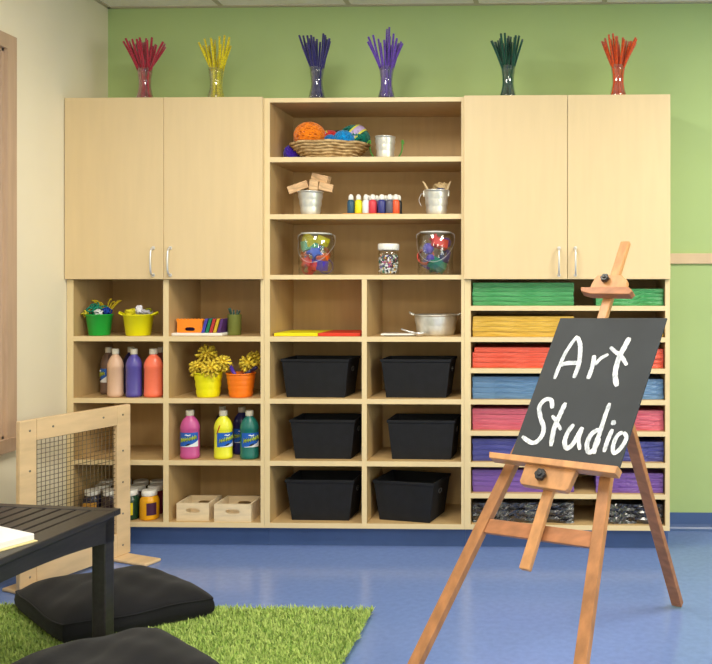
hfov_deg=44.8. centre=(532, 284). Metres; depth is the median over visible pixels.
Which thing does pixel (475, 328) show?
pack
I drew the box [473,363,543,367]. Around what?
pack
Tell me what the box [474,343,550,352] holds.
pack
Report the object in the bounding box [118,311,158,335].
pail
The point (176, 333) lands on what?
tray
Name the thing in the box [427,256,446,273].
toy piece
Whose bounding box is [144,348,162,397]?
paint bottle
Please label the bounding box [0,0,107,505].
wall
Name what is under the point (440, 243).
toy piece
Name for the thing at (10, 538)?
paper pad
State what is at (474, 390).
pack
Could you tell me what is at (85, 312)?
yarn tangle
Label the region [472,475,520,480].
pack
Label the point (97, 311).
yarn tangle
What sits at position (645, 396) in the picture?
pack
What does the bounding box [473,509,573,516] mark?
pack
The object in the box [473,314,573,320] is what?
pack
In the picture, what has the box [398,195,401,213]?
paint bottle
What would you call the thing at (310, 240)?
toy piece
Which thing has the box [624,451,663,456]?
pack
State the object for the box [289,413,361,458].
storage bin
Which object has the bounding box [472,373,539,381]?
pack
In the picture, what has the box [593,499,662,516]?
pack
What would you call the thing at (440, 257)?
toy piece
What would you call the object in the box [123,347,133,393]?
paint bottle
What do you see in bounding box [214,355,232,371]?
pompom
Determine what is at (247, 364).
pompom
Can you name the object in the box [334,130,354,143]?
yarn ball
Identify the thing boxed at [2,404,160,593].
panel
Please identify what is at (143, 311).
paper scrap
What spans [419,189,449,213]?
pail
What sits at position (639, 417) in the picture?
pack
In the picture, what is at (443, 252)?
cookie cutter
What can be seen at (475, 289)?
pack
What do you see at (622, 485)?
pack
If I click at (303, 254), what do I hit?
toy piece
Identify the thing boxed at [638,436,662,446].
pack
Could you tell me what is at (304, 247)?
toy piece
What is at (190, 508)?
wooden box
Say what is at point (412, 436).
storage bin
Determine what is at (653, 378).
pack
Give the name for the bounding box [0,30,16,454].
window
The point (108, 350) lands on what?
paint bottle
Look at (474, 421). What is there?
pack
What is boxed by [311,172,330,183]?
wooden block
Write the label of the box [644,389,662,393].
pack
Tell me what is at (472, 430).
shelf
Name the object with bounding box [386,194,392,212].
paint bottle
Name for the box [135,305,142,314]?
paper scrap
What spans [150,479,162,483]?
paint jar
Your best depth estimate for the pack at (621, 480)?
3.82 m
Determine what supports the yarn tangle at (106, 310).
in the pail at (101, 324)
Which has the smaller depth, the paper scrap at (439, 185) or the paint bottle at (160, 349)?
the paper scrap at (439, 185)
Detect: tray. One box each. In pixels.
[171,331,227,335]
[274,330,330,335]
[318,330,361,335]
[343,213,398,213]
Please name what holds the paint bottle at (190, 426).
on the cubby unit
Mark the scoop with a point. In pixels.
(415, 333)
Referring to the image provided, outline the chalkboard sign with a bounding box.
[512,318,666,467]
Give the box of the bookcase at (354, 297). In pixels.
[264,97,466,545]
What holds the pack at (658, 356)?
on the pack at (656, 360)
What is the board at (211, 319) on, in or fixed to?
on the tray at (176, 333)
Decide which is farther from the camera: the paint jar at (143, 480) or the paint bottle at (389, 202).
the paint jar at (143, 480)
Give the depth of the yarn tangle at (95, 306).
3.91 m
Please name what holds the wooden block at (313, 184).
in the pail at (310, 201)
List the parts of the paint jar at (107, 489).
lid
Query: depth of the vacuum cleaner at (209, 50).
3.94 m
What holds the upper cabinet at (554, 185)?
attached to the wall at (446, 51)
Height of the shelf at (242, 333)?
0.023 m
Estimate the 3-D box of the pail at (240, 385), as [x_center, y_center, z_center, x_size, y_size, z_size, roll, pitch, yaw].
[-1.372,0.468,3.909,0.136,0.112,0.136,0,0,2]
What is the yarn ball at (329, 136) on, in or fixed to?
in the basket
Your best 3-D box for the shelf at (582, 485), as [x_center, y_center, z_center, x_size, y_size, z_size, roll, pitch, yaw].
[0.163,0.965,3.972,0.888,0.022,0.346,0,0,2]
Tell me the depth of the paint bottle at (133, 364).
3.88 m
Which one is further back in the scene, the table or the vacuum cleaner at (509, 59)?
the vacuum cleaner at (509, 59)
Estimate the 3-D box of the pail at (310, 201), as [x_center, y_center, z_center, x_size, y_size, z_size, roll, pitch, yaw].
[-1.043,-0.382,3.899,0.120,0.112,0.120,0,0,2]
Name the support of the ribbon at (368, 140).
on the bookcase at (354, 297)
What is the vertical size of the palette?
0.012 m
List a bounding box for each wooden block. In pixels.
[287,180,308,194]
[309,180,317,189]
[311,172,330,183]
[318,182,333,192]
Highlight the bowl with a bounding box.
[414,332,424,335]
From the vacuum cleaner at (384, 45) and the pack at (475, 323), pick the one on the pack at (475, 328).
the pack at (475, 323)
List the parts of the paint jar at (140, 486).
lid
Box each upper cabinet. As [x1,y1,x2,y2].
[65,97,263,279]
[464,94,669,279]
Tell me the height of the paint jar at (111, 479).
0.136 m
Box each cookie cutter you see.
[300,255,311,267]
[306,246,322,259]
[307,261,316,274]
[319,259,332,273]
[417,249,433,264]
[440,249,450,262]
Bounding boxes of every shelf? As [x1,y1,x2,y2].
[75,389,162,397]
[75,445,162,459]
[80,332,162,335]
[170,446,260,460]
[171,389,260,398]
[225,332,260,335]
[471,397,663,399]
[471,428,664,431]
[471,458,664,462]
[471,477,664,494]
[472,304,595,305]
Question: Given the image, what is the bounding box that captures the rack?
[464,280,669,547]
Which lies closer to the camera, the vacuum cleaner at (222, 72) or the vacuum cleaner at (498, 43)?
the vacuum cleaner at (498, 43)
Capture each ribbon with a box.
[367,140,373,156]
[398,140,403,156]
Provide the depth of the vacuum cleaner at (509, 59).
3.86 m
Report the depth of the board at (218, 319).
3.88 m
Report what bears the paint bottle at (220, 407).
on the cubby unit
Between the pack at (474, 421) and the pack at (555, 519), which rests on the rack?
the pack at (555, 519)
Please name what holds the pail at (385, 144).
on the bookcase at (354, 297)
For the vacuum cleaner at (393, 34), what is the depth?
3.87 m
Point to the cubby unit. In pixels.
(155, 422)
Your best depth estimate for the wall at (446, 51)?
4.16 m
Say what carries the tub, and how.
on the bookcase at (354, 297)
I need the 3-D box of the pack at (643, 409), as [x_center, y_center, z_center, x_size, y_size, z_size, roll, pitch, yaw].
[0.448,0.587,3.964,0.308,0.022,0.292,0,0,2]
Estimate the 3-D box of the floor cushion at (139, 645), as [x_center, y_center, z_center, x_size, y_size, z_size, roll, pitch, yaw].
[-1.240,1.127,2.430,0.518,0.132,0.493,0,0,-43]
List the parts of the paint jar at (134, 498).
lid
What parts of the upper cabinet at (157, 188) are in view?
door, handle, handle, panel, door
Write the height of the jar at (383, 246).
0.145 m
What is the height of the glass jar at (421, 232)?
0.205 m
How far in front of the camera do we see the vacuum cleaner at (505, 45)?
3.85 m
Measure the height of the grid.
0.005 m
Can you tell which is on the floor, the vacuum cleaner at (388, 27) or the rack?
the rack
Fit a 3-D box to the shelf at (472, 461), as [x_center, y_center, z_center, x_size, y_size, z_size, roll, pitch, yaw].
[0.163,0.822,3.972,0.888,0.022,0.346,0,0,2]
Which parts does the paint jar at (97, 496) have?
lid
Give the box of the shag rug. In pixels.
[0,601,374,663]
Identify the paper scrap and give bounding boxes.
[124,308,137,314]
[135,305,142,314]
[138,309,152,314]
[433,182,447,188]
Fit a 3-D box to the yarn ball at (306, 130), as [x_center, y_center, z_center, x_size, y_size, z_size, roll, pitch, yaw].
[-1.061,-0.707,3.959,0.151,0.137,0.151,0,0,36]
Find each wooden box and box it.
[176,495,221,520]
[214,495,260,521]
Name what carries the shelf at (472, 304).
attached to the rack
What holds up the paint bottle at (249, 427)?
on the cubby unit
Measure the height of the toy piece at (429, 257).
0.039 m
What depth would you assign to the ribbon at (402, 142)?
3.98 m
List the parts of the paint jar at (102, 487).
lid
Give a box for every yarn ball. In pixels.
[283,145,299,156]
[293,122,324,141]
[324,134,333,138]
[325,130,335,135]
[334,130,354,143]
[342,124,369,143]
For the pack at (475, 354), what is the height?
0.023 m
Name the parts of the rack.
panel, panel, panel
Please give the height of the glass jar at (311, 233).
0.200 m
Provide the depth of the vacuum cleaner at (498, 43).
3.88 m
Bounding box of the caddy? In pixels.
[176,318,204,332]
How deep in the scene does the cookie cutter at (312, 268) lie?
3.88 m
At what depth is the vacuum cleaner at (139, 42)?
3.88 m
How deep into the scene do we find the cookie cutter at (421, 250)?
3.87 m
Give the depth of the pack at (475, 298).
3.83 m
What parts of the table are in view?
leg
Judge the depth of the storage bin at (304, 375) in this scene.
3.87 m
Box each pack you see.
[472,292,572,295]
[472,326,556,331]
[472,357,545,362]
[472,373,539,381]
[472,388,534,392]
[472,404,528,413]
[472,414,525,418]
[472,419,523,423]
[472,436,517,443]
[472,450,511,454]
[472,467,523,475]
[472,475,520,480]
[472,480,522,485]
[473,283,573,286]
[473,287,573,291]
[473,296,573,300]
[473,301,573,305]
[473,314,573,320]
[473,321,558,326]
[473,332,554,336]
[473,351,547,357]
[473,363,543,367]
[473,382,536,387]
[473,393,532,398]
[473,424,521,429]
[473,444,514,449]
[473,455,491,460]
[473,486,573,491]
[473,498,573,509]
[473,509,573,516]
[473,516,573,522]
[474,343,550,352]
[593,297,662,300]
[593,300,662,305]
[593,475,662,492]
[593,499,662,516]
[594,476,662,487]
[594,499,662,510]
[594,507,663,523]
[595,476,662,482]
[596,468,662,477]
[623,456,662,461]
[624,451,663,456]
[626,447,663,451]
[631,289,663,292]
[634,293,662,296]
[634,420,663,425]
[635,425,663,430]
[636,415,662,420]
[637,405,662,414]
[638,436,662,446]
[642,394,663,398]
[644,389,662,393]
[645,384,662,388]
[647,374,662,383]
[652,363,662,367]
[654,359,662,362]
[655,354,662,358]
[657,347,662,353]
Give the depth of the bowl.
3.84 m
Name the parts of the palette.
plate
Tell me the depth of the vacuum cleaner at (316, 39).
3.90 m
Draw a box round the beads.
[378,254,397,273]
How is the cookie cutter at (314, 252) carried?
in the glass jar at (311, 233)
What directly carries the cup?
on the cubby unit
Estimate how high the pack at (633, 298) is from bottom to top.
0.019 m
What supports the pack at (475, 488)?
on the rack
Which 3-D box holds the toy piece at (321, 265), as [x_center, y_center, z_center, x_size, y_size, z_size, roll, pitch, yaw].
[-0.998,-0.095,3.895,0.084,0.061,0.036,0,0,31]
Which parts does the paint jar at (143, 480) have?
lid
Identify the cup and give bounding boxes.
[227,314,241,334]
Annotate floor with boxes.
[0,531,711,663]
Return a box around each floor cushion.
[12,627,218,663]
[14,565,214,642]
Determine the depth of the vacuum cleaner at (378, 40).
3.87 m
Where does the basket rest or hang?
on the bookcase at (354, 297)
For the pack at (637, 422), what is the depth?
3.82 m
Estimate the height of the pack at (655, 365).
0.021 m
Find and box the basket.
[289,139,370,156]
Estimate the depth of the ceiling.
4.12 m
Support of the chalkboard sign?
on the easel
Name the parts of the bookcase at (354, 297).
panel, shelf, shelf, shelf, panel, shelf, shelf, panel, shelf, shelf, shelf, shelf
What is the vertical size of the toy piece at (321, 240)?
0.060 m
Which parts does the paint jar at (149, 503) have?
lid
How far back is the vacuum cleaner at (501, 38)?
3.85 m
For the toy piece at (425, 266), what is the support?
in the glass jar at (421, 232)
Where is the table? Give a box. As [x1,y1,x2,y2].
[0,503,120,637]
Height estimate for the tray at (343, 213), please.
0.006 m
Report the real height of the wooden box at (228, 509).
0.082 m
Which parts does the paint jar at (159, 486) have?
lid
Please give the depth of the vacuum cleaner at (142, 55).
3.90 m
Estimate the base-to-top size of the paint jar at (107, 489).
0.136 m
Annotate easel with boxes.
[407,241,682,663]
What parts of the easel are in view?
leg, knob, leg, knob, leg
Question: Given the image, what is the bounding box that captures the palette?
[381,333,415,335]
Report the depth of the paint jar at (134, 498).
3.88 m
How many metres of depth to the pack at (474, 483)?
3.84 m
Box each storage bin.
[280,355,360,397]
[285,470,361,520]
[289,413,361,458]
[372,470,450,522]
[380,356,456,397]
[386,413,460,459]
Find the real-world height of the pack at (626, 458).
0.022 m
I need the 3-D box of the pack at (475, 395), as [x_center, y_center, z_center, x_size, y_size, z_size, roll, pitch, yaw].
[-0.042,0.512,3.974,0.466,0.025,0.291,0,0,2]
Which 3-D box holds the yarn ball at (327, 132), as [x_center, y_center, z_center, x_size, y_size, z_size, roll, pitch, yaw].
[-0.973,-0.697,3.997,0.101,0.092,0.101,0,0,-31]
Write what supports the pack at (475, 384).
on the pack at (474, 390)
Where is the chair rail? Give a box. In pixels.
[670,253,711,263]
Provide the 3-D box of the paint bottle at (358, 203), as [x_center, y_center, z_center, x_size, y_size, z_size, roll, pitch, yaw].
[-0.811,-0.377,3.868,0.034,0.088,0.034,0,0,2]
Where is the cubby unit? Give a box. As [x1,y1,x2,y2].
[67,280,268,544]
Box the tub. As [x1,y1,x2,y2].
[409,311,460,335]
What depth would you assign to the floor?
3.26 m
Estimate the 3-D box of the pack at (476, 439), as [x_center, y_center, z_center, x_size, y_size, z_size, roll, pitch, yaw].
[-0.043,0.721,3.972,0.466,0.025,0.291,0,0,2]
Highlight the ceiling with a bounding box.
[101,0,711,5]
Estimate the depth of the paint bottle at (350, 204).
3.86 m
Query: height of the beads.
0.092 m
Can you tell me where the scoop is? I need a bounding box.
[401,328,424,335]
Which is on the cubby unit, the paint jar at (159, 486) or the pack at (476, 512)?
the paint jar at (159, 486)
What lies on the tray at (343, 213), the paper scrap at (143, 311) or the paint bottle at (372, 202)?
the paint bottle at (372, 202)
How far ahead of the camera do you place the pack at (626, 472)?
3.82 m
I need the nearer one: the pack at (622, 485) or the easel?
the easel
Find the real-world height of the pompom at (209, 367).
0.087 m
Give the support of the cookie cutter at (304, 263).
in the glass jar at (311, 233)
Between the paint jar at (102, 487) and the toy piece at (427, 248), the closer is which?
the toy piece at (427, 248)
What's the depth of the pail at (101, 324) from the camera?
3.88 m
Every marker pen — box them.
[226,359,235,373]
[243,366,257,373]
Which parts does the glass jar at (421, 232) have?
wire handle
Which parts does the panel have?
rail, rail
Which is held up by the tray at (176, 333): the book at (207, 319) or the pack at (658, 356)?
the book at (207, 319)
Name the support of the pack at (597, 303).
on the rack
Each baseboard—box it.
[0,576,15,586]
[670,512,711,530]
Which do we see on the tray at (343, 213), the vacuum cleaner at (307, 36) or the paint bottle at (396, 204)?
the paint bottle at (396, 204)
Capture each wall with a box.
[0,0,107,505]
[108,4,711,512]
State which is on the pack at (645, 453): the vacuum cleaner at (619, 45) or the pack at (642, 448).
the pack at (642, 448)
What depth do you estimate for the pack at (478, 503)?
3.84 m
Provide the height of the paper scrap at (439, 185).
0.057 m
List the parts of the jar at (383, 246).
lid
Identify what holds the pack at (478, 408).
on the pack at (474, 416)
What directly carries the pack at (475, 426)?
on the rack
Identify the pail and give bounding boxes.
[85,314,113,335]
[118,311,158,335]
[193,371,222,397]
[226,371,255,397]
[297,190,323,213]
[375,135,395,156]
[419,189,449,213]
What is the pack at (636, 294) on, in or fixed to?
on the pack at (633, 298)
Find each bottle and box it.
[99,347,111,394]
[107,348,123,396]
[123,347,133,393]
[126,348,141,397]
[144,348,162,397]
[157,347,162,361]
[180,410,199,458]
[214,410,232,459]
[215,406,228,421]
[233,406,245,454]
[240,410,258,459]
[347,194,354,212]
[355,194,361,212]
[362,194,368,212]
[369,194,376,212]
[378,194,385,212]
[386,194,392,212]
[393,194,399,212]
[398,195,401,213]
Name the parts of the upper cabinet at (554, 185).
door, handle, panel, panel, handle, door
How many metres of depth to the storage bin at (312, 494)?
3.87 m
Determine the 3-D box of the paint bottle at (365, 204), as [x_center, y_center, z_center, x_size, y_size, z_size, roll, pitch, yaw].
[-0.776,-0.377,3.867,0.034,0.088,0.034,0,0,2]
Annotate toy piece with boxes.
[300,238,318,251]
[300,251,307,257]
[302,234,315,246]
[312,258,328,270]
[315,235,329,246]
[316,253,329,260]
[421,258,432,270]
[423,243,433,253]
[426,254,434,261]
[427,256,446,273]
[431,236,448,250]
[438,255,448,263]
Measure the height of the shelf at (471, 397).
0.022 m
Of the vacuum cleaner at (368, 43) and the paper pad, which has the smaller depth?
the paper pad
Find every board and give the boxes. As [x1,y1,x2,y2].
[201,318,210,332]
[205,318,214,332]
[209,318,217,332]
[213,318,221,332]
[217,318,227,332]
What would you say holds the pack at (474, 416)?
on the pack at (474, 421)
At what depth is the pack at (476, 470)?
3.83 m
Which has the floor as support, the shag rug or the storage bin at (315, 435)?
the shag rug
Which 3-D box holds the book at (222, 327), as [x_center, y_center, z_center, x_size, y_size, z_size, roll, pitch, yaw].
[-1.457,0.190,3.925,0.032,0.066,0.090,0,0,2]
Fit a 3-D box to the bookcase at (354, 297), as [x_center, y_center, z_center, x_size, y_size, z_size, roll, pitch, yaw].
[-0.772,0.178,4.000,0.922,2.078,0.357,0,0,2]
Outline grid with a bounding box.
[95,0,711,8]
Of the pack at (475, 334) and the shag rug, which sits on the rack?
the pack at (475, 334)
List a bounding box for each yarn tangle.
[81,309,90,316]
[86,302,107,314]
[93,309,102,314]
[101,307,111,313]
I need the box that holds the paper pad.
[0,526,37,551]
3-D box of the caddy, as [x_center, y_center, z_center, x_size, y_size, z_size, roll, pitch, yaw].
[-1.605,0.190,3.926,0.130,0.066,0.066,0,0,2]
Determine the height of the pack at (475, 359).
0.023 m
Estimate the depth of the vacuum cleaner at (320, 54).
3.90 m
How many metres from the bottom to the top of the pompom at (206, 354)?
0.107 m
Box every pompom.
[189,360,204,376]
[195,344,217,364]
[201,359,219,377]
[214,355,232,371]
[239,355,255,371]
[245,350,260,368]
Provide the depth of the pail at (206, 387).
3.86 m
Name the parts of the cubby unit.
panel, panel, panel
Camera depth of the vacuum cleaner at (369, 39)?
3.85 m
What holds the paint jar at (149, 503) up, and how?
on the cubby unit
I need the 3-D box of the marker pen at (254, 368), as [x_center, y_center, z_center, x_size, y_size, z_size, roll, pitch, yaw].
[-1.327,0.408,3.881,0.098,0.063,0.018,0,0,15]
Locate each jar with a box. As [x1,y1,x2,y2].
[83,488,101,506]
[95,483,110,496]
[99,478,113,487]
[101,488,113,507]
[130,483,145,497]
[130,488,139,519]
[133,478,148,488]
[139,488,159,520]
[148,483,162,513]
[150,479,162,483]
[298,232,335,273]
[378,243,398,274]
[416,230,454,273]

